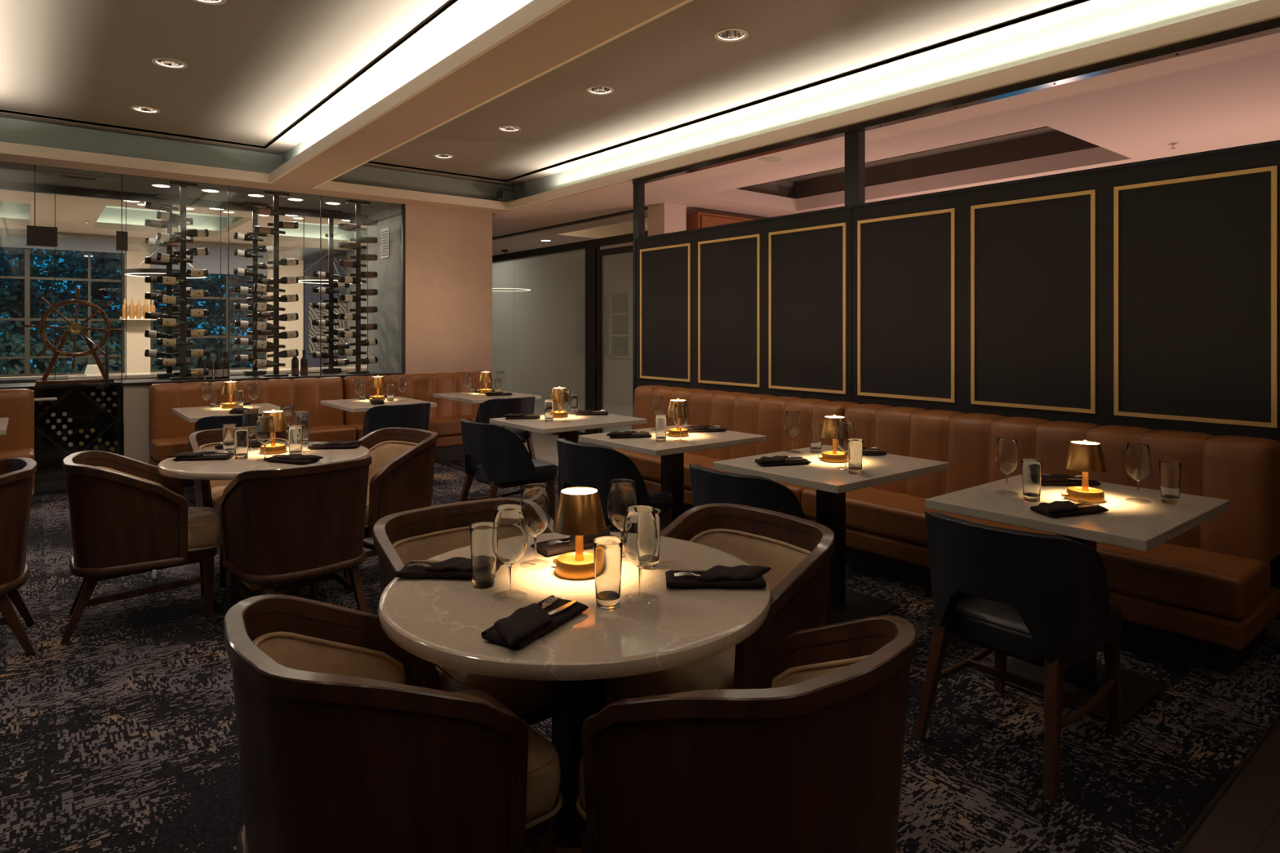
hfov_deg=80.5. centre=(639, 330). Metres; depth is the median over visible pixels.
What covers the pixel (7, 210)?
trim
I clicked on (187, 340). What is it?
wine bottle
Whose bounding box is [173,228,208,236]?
wine bottle
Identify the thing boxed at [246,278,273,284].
wine bottle
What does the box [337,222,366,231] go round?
wine bottle
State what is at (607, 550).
water tumbler
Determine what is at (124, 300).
wine bottle
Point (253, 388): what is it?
bowl
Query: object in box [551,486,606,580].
table lamp
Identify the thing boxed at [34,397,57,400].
tray
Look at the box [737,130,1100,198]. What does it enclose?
trim
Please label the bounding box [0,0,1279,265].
ceiling
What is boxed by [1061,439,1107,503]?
table lamp
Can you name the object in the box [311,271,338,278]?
wine bottle
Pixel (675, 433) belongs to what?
table lamp
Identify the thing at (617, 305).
window
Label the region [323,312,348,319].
wine bottle
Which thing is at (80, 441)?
bottle
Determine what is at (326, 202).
recessed light
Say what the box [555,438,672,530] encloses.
dining chair
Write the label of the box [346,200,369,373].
post
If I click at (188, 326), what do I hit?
wine bottle
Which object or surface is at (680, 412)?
bowl
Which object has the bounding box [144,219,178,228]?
wine bottle
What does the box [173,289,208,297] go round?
wine bottle
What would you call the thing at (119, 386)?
wall
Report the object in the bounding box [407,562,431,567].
fork
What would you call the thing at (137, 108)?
recessed light
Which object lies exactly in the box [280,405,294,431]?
bowl
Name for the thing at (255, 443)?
napkin
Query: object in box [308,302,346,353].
wall art
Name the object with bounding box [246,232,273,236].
wine bottle
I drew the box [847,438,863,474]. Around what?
water tumbler
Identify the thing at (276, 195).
post
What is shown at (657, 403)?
bowl
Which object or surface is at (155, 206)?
wine bottle
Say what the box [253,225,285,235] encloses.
wine bottle
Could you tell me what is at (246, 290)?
wine bottle
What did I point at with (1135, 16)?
cove
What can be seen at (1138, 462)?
bowl
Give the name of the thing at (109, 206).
ceiling
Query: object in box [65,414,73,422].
bottle
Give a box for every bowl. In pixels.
[200,382,213,399]
[241,409,258,435]
[248,382,259,399]
[255,416,274,444]
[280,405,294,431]
[293,411,311,438]
[353,377,364,394]
[397,377,407,392]
[462,373,471,386]
[491,505,527,566]
[496,371,504,384]
[520,484,551,537]
[559,391,571,411]
[607,480,636,531]
[622,506,657,568]
[650,395,663,416]
[673,404,688,428]
[784,410,800,437]
[835,422,855,452]
[995,438,1018,474]
[1124,443,1151,481]
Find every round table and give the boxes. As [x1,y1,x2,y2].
[157,441,369,599]
[377,532,771,852]
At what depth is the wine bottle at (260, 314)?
8.83 m
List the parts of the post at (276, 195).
post, ceiling plate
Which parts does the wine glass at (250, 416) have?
stem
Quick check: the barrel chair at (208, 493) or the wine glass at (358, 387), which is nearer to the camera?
the barrel chair at (208, 493)
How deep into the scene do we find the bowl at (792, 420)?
4.32 m
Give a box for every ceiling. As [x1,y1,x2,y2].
[0,0,451,146]
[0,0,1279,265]
[105,205,227,217]
[292,221,337,226]
[371,0,1074,179]
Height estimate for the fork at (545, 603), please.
0.011 m
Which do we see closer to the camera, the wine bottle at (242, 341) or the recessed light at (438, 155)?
the recessed light at (438, 155)
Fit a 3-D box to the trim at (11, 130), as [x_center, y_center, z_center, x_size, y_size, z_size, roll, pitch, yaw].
[-1.496,-1.660,3.033,2.580,0.320,10.150,0,0,-39]
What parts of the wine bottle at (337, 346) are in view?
bottle glass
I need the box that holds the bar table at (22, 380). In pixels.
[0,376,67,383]
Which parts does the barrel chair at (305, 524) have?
leg, leg, moulding, leg, leg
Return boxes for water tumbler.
[209,388,218,407]
[221,423,236,453]
[233,427,249,459]
[234,390,244,408]
[288,425,302,454]
[302,433,309,445]
[359,382,366,399]
[386,383,394,401]
[469,377,475,392]
[469,521,496,589]
[494,377,501,391]
[543,399,554,422]
[569,393,578,413]
[592,536,623,608]
[642,508,662,569]
[654,414,666,442]
[808,422,822,453]
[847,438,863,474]
[1021,458,1042,502]
[1158,460,1182,504]
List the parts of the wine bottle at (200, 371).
bottle glass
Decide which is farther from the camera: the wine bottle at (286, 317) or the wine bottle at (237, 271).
the wine bottle at (237, 271)
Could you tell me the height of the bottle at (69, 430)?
0.065 m
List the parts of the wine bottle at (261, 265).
bottle glass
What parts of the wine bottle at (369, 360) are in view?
bottle glass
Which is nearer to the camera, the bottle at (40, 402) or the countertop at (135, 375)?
the bottle at (40, 402)
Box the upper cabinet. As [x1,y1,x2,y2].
[687,211,754,230]
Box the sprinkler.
[1168,142,1177,149]
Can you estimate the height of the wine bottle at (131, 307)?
0.306 m
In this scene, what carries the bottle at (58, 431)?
in the wine rack
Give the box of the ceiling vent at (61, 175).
[52,171,103,182]
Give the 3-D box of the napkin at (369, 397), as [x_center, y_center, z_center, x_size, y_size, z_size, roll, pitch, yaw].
[-2.687,0.680,7.768,0.118,0.038,0.300,0,0,36]
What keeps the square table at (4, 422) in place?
on the floor
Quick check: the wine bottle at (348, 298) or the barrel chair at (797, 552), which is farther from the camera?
the wine bottle at (348, 298)
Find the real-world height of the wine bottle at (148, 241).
0.092 m
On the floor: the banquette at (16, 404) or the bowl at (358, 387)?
the banquette at (16, 404)
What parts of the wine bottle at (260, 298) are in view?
bottle glass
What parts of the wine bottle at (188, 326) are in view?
bottle glass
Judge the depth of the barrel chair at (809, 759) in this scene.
1.40 m
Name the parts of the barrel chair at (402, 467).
leg, seat rail, seat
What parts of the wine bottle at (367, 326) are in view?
bottle glass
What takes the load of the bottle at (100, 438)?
in the wine rack
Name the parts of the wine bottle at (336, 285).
bottle glass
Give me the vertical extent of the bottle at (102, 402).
0.065 m
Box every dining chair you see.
[195,413,262,431]
[362,402,433,492]
[458,418,556,521]
[475,396,535,459]
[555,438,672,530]
[688,463,831,625]
[913,511,1123,802]
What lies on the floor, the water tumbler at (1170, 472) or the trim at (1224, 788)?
the trim at (1224, 788)
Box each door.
[26,225,128,496]
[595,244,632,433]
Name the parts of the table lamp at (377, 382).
lamp shade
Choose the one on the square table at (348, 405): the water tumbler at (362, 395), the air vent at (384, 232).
the water tumbler at (362, 395)
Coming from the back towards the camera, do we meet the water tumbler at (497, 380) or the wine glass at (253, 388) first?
the water tumbler at (497, 380)
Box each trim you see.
[0,0,460,149]
[0,0,504,155]
[0,0,533,173]
[0,0,571,183]
[0,180,368,220]
[0,200,31,226]
[0,201,30,219]
[0,232,267,275]
[0,248,266,377]
[0,385,35,389]
[34,164,35,226]
[54,193,55,379]
[91,204,252,236]
[96,207,243,231]
[120,173,122,382]
[121,372,404,386]
[125,200,126,378]
[220,208,221,359]
[227,185,228,378]
[257,221,367,244]
[279,223,367,239]
[303,215,304,350]
[312,0,1279,209]
[320,195,321,375]
[361,0,1134,186]
[366,0,1093,182]
[367,225,368,370]
[401,204,405,373]
[492,206,648,240]
[492,230,648,262]
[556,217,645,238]
[585,246,599,434]
[586,219,648,233]
[632,17,1279,184]
[633,182,644,238]
[697,124,1133,211]
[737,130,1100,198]
[782,125,1057,181]
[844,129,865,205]
[1170,712,1279,852]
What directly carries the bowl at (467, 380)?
on the wine glass at (467, 380)
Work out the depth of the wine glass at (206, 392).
6.63 m
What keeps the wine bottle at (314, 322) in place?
on the post at (331, 369)
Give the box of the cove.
[330,0,1259,202]
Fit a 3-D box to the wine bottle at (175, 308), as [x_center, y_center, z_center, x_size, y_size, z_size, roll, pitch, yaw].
[-5.085,-0.238,8.302,0.308,0.083,0.075,0,0,-39]
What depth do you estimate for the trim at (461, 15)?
5.52 m
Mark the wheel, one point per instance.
(75, 327)
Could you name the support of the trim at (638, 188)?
on the wall at (1146, 293)
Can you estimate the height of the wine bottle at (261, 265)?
0.092 m
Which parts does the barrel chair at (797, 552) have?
seat rail, seat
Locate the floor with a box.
[0,395,1279,852]
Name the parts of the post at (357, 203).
post, ceiling plate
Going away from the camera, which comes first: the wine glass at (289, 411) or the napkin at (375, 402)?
the wine glass at (289, 411)
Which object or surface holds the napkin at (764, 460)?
on the square table at (831, 483)
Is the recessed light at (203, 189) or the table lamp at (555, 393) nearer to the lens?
the table lamp at (555, 393)
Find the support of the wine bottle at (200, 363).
on the ledge
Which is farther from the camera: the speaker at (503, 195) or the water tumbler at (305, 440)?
the speaker at (503, 195)
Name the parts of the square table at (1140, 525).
plate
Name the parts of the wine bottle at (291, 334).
bottle glass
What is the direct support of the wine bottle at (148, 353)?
on the post at (169, 197)
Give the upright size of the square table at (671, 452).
0.760 m
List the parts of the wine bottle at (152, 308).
bottle glass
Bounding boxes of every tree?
[0,247,120,373]
[0,247,261,373]
[0,248,208,367]
[0,249,44,338]
[72,253,262,368]
[189,273,262,357]
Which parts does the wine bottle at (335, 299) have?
bottle glass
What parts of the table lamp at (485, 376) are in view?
lamp shade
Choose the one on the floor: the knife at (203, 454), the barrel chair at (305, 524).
the barrel chair at (305, 524)
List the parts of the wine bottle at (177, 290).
bottle glass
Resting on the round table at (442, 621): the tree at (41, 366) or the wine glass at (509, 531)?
the wine glass at (509, 531)
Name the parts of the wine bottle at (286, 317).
bottle glass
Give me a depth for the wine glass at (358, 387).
7.29 m
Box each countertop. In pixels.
[0,379,120,389]
[66,365,367,380]
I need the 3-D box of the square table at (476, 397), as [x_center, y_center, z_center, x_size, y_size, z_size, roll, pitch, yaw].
[-1.666,1.080,8.214,0.800,0.760,0.960,0,0,-39]
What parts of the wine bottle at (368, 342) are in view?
bottle glass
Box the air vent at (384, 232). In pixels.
[381,226,389,258]
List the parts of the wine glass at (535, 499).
stem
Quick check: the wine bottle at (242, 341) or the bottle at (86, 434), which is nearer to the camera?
the bottle at (86, 434)
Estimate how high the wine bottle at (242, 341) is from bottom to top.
0.083 m
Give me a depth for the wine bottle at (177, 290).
8.27 m
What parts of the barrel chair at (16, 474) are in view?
moulding, leg, leg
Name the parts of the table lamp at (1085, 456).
power knob, stem, lamp shade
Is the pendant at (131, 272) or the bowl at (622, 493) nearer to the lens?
the bowl at (622, 493)
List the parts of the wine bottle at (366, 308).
bottle glass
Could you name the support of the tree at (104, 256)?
on the ground
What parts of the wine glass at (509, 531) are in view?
stem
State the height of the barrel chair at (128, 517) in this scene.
0.830 m
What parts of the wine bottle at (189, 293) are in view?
bottle glass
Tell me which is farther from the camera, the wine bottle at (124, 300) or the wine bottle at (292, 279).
the wine bottle at (124, 300)
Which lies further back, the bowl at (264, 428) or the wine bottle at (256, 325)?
the wine bottle at (256, 325)
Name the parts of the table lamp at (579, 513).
stem, lamp shade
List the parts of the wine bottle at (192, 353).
bottle glass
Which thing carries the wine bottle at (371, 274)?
on the post at (357, 203)
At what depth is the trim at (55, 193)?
7.71 m
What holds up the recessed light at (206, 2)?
in the ceiling at (255, 68)
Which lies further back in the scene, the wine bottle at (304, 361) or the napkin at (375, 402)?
the wine bottle at (304, 361)
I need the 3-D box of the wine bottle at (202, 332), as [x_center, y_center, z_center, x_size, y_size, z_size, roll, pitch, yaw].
[-4.525,0.031,7.623,0.308,0.083,0.075,0,0,-39]
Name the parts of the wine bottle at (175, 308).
bottle glass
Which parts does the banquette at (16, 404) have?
seat, backrest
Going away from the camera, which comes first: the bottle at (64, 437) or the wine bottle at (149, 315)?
the bottle at (64, 437)
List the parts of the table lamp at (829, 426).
lamp shade, stem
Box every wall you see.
[0,228,576,396]
[119,386,120,454]
[123,377,345,463]
[346,244,367,366]
[367,204,492,377]
[576,258,632,401]
[632,139,1279,621]
[648,203,686,235]
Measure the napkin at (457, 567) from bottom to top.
0.038 m
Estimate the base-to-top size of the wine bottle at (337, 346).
0.083 m
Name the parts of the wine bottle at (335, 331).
bottle glass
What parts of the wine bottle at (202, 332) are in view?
bottle glass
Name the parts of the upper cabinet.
door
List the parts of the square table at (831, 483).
plate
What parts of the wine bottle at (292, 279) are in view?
bottle glass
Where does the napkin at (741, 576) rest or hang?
on the round table at (442, 621)
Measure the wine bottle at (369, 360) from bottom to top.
0.092 m
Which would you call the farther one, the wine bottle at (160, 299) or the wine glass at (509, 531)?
the wine bottle at (160, 299)
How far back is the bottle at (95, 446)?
7.60 m
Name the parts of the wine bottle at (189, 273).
bottle glass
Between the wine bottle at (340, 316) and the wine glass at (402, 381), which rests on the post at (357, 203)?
the wine bottle at (340, 316)
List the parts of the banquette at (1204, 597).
seat, backrest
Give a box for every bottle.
[35,396,44,404]
[43,415,52,423]
[48,395,56,404]
[48,408,57,417]
[48,421,57,429]
[53,414,62,422]
[54,426,62,435]
[59,408,68,416]
[59,420,68,429]
[59,432,68,440]
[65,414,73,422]
[65,426,74,434]
[65,438,74,446]
[75,425,84,433]
[75,437,84,445]
[81,431,90,439]
[87,389,96,396]
[87,424,96,432]
[90,441,99,449]
[92,395,101,402]
[96,435,102,442]
[97,388,106,395]
[97,400,106,407]
[102,394,111,401]
[102,405,111,413]
[102,436,110,445]
[106,443,115,451]
[108,388,116,395]
[108,400,116,407]
[110,436,117,444]
[122,298,128,319]
[128,298,134,319]
[136,299,142,319]
[142,299,148,319]
[144,201,178,210]
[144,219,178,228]
[144,237,178,247]
[144,257,178,265]
[144,275,161,284]
[144,292,170,300]
[144,311,178,319]
[144,329,178,338]
[144,349,177,357]
[149,299,155,311]
[156,210,193,222]
[156,232,193,243]
[156,253,193,263]
[156,275,193,284]
[156,295,193,304]
[156,318,193,326]
[156,338,193,346]
[156,358,193,366]
[160,217,193,225]
[160,271,192,277]
[160,287,192,294]
[160,305,192,311]
[160,324,192,329]
[172,339,192,347]
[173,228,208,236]
[173,247,208,256]
[173,253,193,259]
[173,269,208,276]
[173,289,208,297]
[173,309,208,316]
[173,328,208,337]
[173,348,208,357]
[173,368,208,377]
[177,235,193,243]
[195,356,204,379]
[204,351,213,379]
[213,351,222,378]
[222,351,230,378]
[233,232,263,241]
[233,248,263,257]
[233,267,263,275]
[233,286,263,293]
[233,303,253,311]
[233,320,253,327]
[233,337,255,345]
[233,355,263,361]
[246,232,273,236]
[246,245,273,253]
[246,262,273,269]
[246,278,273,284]
[246,295,273,302]
[246,311,273,318]
[246,329,273,335]
[246,348,273,352]
[253,206,285,215]
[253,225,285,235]
[253,283,285,292]
[253,302,285,311]
[253,321,285,330]
[253,340,285,348]
[253,359,285,367]
[266,221,298,228]
[266,257,298,266]
[266,275,298,284]
[266,293,298,302]
[266,312,298,320]
[266,330,298,338]
[266,349,298,357]
[291,356,298,376]
[300,350,307,375]
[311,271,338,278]
[311,286,338,293]
[311,302,338,309]
[311,320,338,326]
[311,336,338,342]
[311,351,338,359]
[323,282,349,288]
[323,297,349,303]
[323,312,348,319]
[323,328,349,335]
[323,343,349,350]
[323,359,349,365]
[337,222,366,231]
[337,240,366,249]
[337,259,366,267]
[337,275,366,284]
[337,294,366,302]
[337,312,366,320]
[337,330,366,337]
[337,348,366,355]
[349,218,377,226]
[349,236,377,243]
[349,253,377,260]
[349,271,377,278]
[349,288,377,295]
[349,306,377,313]
[349,323,377,330]
[349,337,377,346]
[349,356,377,364]
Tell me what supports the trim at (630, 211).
attached to the wall at (663, 218)
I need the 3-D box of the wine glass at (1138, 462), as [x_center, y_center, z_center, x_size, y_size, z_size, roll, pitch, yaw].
[2.038,0.583,3.095,0.094,0.234,0.094,0,0,-39]
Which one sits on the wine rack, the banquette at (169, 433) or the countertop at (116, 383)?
the countertop at (116, 383)
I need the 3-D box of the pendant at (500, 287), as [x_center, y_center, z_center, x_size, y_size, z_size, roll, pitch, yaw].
[-2.467,-1.103,13.812,0.934,0.734,0.934,0,0,0]
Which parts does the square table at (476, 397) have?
plate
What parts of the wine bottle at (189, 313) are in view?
bottle glass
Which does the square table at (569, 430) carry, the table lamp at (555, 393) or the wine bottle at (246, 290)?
the table lamp at (555, 393)
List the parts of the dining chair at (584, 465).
leg, seat, leg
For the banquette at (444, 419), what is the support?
on the floor
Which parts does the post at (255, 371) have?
post, ceiling plate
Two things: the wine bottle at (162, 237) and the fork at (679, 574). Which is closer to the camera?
the fork at (679, 574)
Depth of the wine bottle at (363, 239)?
8.71 m
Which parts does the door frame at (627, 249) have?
handle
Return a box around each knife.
[203,453,226,455]
[409,560,442,563]
[537,535,570,542]
[547,600,576,615]
[669,568,707,572]
[1067,478,1093,479]
[1077,504,1099,506]
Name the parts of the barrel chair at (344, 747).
moulding, seat, seat rail, leg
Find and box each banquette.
[0,388,34,488]
[149,377,355,487]
[342,371,492,458]
[607,385,858,512]
[801,403,1279,675]
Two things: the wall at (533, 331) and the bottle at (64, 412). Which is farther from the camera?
the wall at (533, 331)
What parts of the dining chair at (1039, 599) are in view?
leg, leg, seat rail, backrest, seat, leg, leg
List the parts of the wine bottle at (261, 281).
bottle glass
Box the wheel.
[22,287,124,385]
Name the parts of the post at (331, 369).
post, ceiling plate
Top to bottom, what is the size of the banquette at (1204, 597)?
0.950 m
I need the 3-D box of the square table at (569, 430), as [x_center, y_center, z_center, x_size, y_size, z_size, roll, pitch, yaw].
[-0.569,1.080,5.978,0.960,0.760,0.800,0,0,-39]
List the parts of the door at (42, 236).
floor closer plate, glass, handle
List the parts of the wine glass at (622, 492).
stem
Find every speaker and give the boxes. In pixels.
[496,190,517,201]
[758,156,784,163]
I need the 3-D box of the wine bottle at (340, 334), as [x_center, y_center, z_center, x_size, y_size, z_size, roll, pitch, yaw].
[-3.252,0.049,8.560,0.308,0.083,0.075,0,0,-39]
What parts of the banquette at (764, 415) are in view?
seat, backrest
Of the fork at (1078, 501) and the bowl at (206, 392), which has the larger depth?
the bowl at (206, 392)
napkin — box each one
[166,451,235,461]
[214,440,271,448]
[217,401,251,406]
[228,407,248,413]
[263,453,324,464]
[307,440,365,448]
[365,394,394,399]
[368,399,384,404]
[395,556,504,578]
[475,388,494,392]
[480,595,588,648]
[484,391,512,395]
[502,413,540,419]
[530,527,619,555]
[571,409,608,415]
[606,431,652,438]
[665,564,770,588]
[684,425,726,432]
[755,455,811,466]
[836,447,887,455]
[1030,500,1108,517]
[1040,474,1101,485]
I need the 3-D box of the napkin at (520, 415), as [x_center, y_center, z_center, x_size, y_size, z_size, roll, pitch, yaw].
[-0.942,0.680,5.992,0.300,0.038,0.118,0,0,-7]
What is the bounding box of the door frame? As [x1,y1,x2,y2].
[686,208,763,230]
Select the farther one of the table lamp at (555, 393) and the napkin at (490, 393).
the napkin at (490, 393)
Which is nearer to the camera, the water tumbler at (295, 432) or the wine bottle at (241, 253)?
the water tumbler at (295, 432)
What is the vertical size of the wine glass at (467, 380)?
0.234 m
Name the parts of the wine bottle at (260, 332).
bottle glass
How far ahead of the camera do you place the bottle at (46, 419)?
7.37 m
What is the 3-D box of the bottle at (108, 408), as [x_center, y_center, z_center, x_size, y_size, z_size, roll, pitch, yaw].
[-5.429,0.816,7.716,0.065,0.065,0.306,0,0,-39]
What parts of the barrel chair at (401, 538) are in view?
seat, seat rail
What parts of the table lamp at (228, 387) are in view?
lamp shade, stem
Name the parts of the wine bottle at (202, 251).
bottle glass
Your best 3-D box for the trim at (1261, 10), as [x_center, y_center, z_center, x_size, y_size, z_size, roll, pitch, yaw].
[0.589,-1.516,4.714,2.285,0.093,9.850,0,0,-39]
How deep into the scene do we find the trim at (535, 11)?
5.58 m
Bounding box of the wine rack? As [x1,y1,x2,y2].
[34,386,119,483]
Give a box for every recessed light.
[122,200,141,202]
[130,105,159,113]
[151,57,187,68]
[151,183,171,187]
[193,0,226,4]
[200,188,220,192]
[246,193,265,196]
[286,197,303,200]
[324,201,341,204]
[433,153,453,158]
[497,124,520,132]
[586,85,613,94]
[714,27,748,41]
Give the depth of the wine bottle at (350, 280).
8.51 m
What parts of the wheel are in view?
spoke handle, spoke handle, spoke handle, stand leg, spoke handle, spoke handle, stand leg, spoke handle, spoke handle, spoke handle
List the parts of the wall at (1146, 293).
post, gold moulding, gold moulding, gold moulding, gold moulding, cap rail, gold moulding, gold moulding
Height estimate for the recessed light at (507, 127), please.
0.114 m
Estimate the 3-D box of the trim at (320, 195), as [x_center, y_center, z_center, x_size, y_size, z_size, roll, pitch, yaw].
[-3.478,-0.487,8.239,0.007,1.965,0.014,0,0,-39]
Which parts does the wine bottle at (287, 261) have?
bottle glass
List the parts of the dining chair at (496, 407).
backrest, seat, leg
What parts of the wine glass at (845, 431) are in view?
stem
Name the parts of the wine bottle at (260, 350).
bottle glass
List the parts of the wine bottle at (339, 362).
bottle glass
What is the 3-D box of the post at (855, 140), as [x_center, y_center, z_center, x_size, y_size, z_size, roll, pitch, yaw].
[1.545,-1.160,5.440,0.075,0.530,0.120,0,0,-39]
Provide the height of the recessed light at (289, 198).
0.006 m
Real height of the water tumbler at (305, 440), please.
0.165 m
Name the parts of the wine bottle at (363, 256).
bottle glass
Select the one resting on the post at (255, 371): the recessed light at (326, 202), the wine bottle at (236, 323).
the wine bottle at (236, 323)
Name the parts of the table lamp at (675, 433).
lamp shade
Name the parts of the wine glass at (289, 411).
stem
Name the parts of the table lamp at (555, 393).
lamp shade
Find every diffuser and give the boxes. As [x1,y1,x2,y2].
[561,488,596,494]
[1072,441,1097,444]
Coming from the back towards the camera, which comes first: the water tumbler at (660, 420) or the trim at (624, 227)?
the trim at (624, 227)
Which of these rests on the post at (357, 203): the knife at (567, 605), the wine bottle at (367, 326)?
the wine bottle at (367, 326)
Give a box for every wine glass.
[200,382,213,409]
[241,408,258,449]
[248,382,259,409]
[255,415,274,460]
[280,405,294,444]
[293,410,311,452]
[353,377,364,403]
[397,377,407,400]
[462,373,471,395]
[491,504,527,595]
[496,371,504,391]
[520,483,551,564]
[559,391,571,422]
[607,479,636,556]
[622,505,657,598]
[650,395,663,429]
[673,403,688,440]
[784,410,800,451]
[835,421,855,467]
[995,437,1018,493]
[1124,442,1151,501]
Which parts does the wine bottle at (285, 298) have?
bottle glass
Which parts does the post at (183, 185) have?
post, ceiling plate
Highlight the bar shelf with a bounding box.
[119,316,156,319]
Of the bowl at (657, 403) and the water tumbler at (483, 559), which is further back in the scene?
the bowl at (657, 403)
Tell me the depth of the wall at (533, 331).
15.98 m
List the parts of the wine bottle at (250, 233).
bottle glass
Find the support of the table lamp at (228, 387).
on the square table at (191, 415)
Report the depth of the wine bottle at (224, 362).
7.90 m
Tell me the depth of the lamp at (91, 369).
9.92 m
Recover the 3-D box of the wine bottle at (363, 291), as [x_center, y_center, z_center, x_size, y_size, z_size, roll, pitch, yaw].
[-3.183,-0.438,8.706,0.308,0.083,0.075,0,0,-39]
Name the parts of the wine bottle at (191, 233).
bottle glass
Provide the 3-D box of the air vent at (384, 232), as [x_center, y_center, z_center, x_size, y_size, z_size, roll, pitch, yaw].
[-3.106,-1.060,9.212,0.019,0.360,0.260,0,0,-39]
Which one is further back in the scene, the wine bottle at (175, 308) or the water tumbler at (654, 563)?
the wine bottle at (175, 308)
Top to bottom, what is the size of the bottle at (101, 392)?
0.065 m
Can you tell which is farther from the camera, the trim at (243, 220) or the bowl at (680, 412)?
the trim at (243, 220)
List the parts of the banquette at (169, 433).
backrest, seat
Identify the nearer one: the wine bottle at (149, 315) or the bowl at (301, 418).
the bowl at (301, 418)
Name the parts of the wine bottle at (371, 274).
bottle glass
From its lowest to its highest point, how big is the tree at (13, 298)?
4.153 m
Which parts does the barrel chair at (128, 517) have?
leg, leg, moulding, leg, seat rail, seat, leg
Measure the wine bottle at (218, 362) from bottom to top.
0.306 m
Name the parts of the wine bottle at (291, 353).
bottle glass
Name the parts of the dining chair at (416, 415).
backrest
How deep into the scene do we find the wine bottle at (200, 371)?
7.62 m
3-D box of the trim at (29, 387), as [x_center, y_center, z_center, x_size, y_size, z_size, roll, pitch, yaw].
[-7.196,0.510,5.286,4.634,0.030,0.135,0,0,-39]
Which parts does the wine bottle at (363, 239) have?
bottle glass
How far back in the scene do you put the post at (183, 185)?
7.54 m
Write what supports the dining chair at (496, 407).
on the floor
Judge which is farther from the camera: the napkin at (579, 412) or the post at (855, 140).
the napkin at (579, 412)
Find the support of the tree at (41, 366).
on the ground
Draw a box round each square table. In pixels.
[0,417,8,435]
[172,403,295,422]
[320,396,436,412]
[433,390,541,466]
[489,412,646,513]
[578,424,766,531]
[713,444,949,624]
[925,473,1230,726]
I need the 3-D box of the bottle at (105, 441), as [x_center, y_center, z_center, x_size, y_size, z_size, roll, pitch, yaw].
[-5.438,1.137,7.710,0.065,0.065,0.306,0,0,-39]
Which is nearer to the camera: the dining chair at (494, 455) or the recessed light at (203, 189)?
the dining chair at (494, 455)
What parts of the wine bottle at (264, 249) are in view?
bottle glass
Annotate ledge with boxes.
[117,371,379,455]
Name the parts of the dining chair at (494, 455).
leg, leg, backrest, seat rail, seat, leg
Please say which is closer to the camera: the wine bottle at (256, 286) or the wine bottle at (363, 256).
the wine bottle at (256, 286)
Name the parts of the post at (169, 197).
ceiling plate, post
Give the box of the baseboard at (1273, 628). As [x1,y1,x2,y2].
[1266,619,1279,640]
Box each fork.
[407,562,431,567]
[541,595,560,608]
[546,540,569,545]
[673,572,700,576]
[1068,475,1082,478]
[1074,500,1088,504]
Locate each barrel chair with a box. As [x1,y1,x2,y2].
[0,457,36,655]
[60,450,222,644]
[188,426,288,586]
[218,456,371,613]
[223,594,563,852]
[343,426,438,594]
[373,497,555,725]
[575,615,917,852]
[605,502,835,706]
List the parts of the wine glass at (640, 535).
stem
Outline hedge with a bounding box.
[0,331,262,374]
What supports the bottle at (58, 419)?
in the wine rack
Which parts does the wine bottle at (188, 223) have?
bottle glass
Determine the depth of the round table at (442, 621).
1.89 m
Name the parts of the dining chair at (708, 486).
backrest, leg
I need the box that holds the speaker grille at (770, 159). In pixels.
[761,157,781,161]
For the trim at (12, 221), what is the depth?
10.54 m
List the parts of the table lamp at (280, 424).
stem, lamp shade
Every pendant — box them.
[124,228,206,278]
[297,233,361,284]
[492,248,530,291]
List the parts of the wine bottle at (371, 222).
bottle glass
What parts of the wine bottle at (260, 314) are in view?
bottle glass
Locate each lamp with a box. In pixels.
[84,364,101,373]
[219,380,239,408]
[259,408,288,454]
[369,375,386,400]
[478,371,493,393]
[550,386,568,417]
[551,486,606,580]
[666,398,689,437]
[817,414,848,462]
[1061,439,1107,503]
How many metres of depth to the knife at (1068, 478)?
3.42 m
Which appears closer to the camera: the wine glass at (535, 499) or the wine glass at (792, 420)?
the wine glass at (535, 499)
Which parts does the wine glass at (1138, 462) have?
stem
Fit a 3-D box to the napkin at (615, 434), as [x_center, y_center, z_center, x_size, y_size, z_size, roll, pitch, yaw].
[-0.079,0.680,4.946,0.300,0.038,0.118,0,0,-9]
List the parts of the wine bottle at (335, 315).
bottle glass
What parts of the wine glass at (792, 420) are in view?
stem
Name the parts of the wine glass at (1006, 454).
stem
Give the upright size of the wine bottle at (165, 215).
0.092 m
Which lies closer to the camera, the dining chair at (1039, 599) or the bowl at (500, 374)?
the dining chair at (1039, 599)
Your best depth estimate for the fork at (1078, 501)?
2.94 m
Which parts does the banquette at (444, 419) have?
seat, backrest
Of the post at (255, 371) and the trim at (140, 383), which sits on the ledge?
the post at (255, 371)
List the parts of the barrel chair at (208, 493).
seat, leg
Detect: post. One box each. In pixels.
[155,193,179,378]
[168,180,197,380]
[242,201,267,376]
[262,191,289,377]
[321,208,342,373]
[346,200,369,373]
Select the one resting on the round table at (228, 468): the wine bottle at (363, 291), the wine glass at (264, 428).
the wine glass at (264, 428)
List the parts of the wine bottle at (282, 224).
bottle glass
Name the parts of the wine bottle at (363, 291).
bottle glass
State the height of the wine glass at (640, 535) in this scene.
0.234 m
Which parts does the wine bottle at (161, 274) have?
bottle glass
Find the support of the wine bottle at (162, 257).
on the post at (183, 185)
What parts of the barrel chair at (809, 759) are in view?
seat, leg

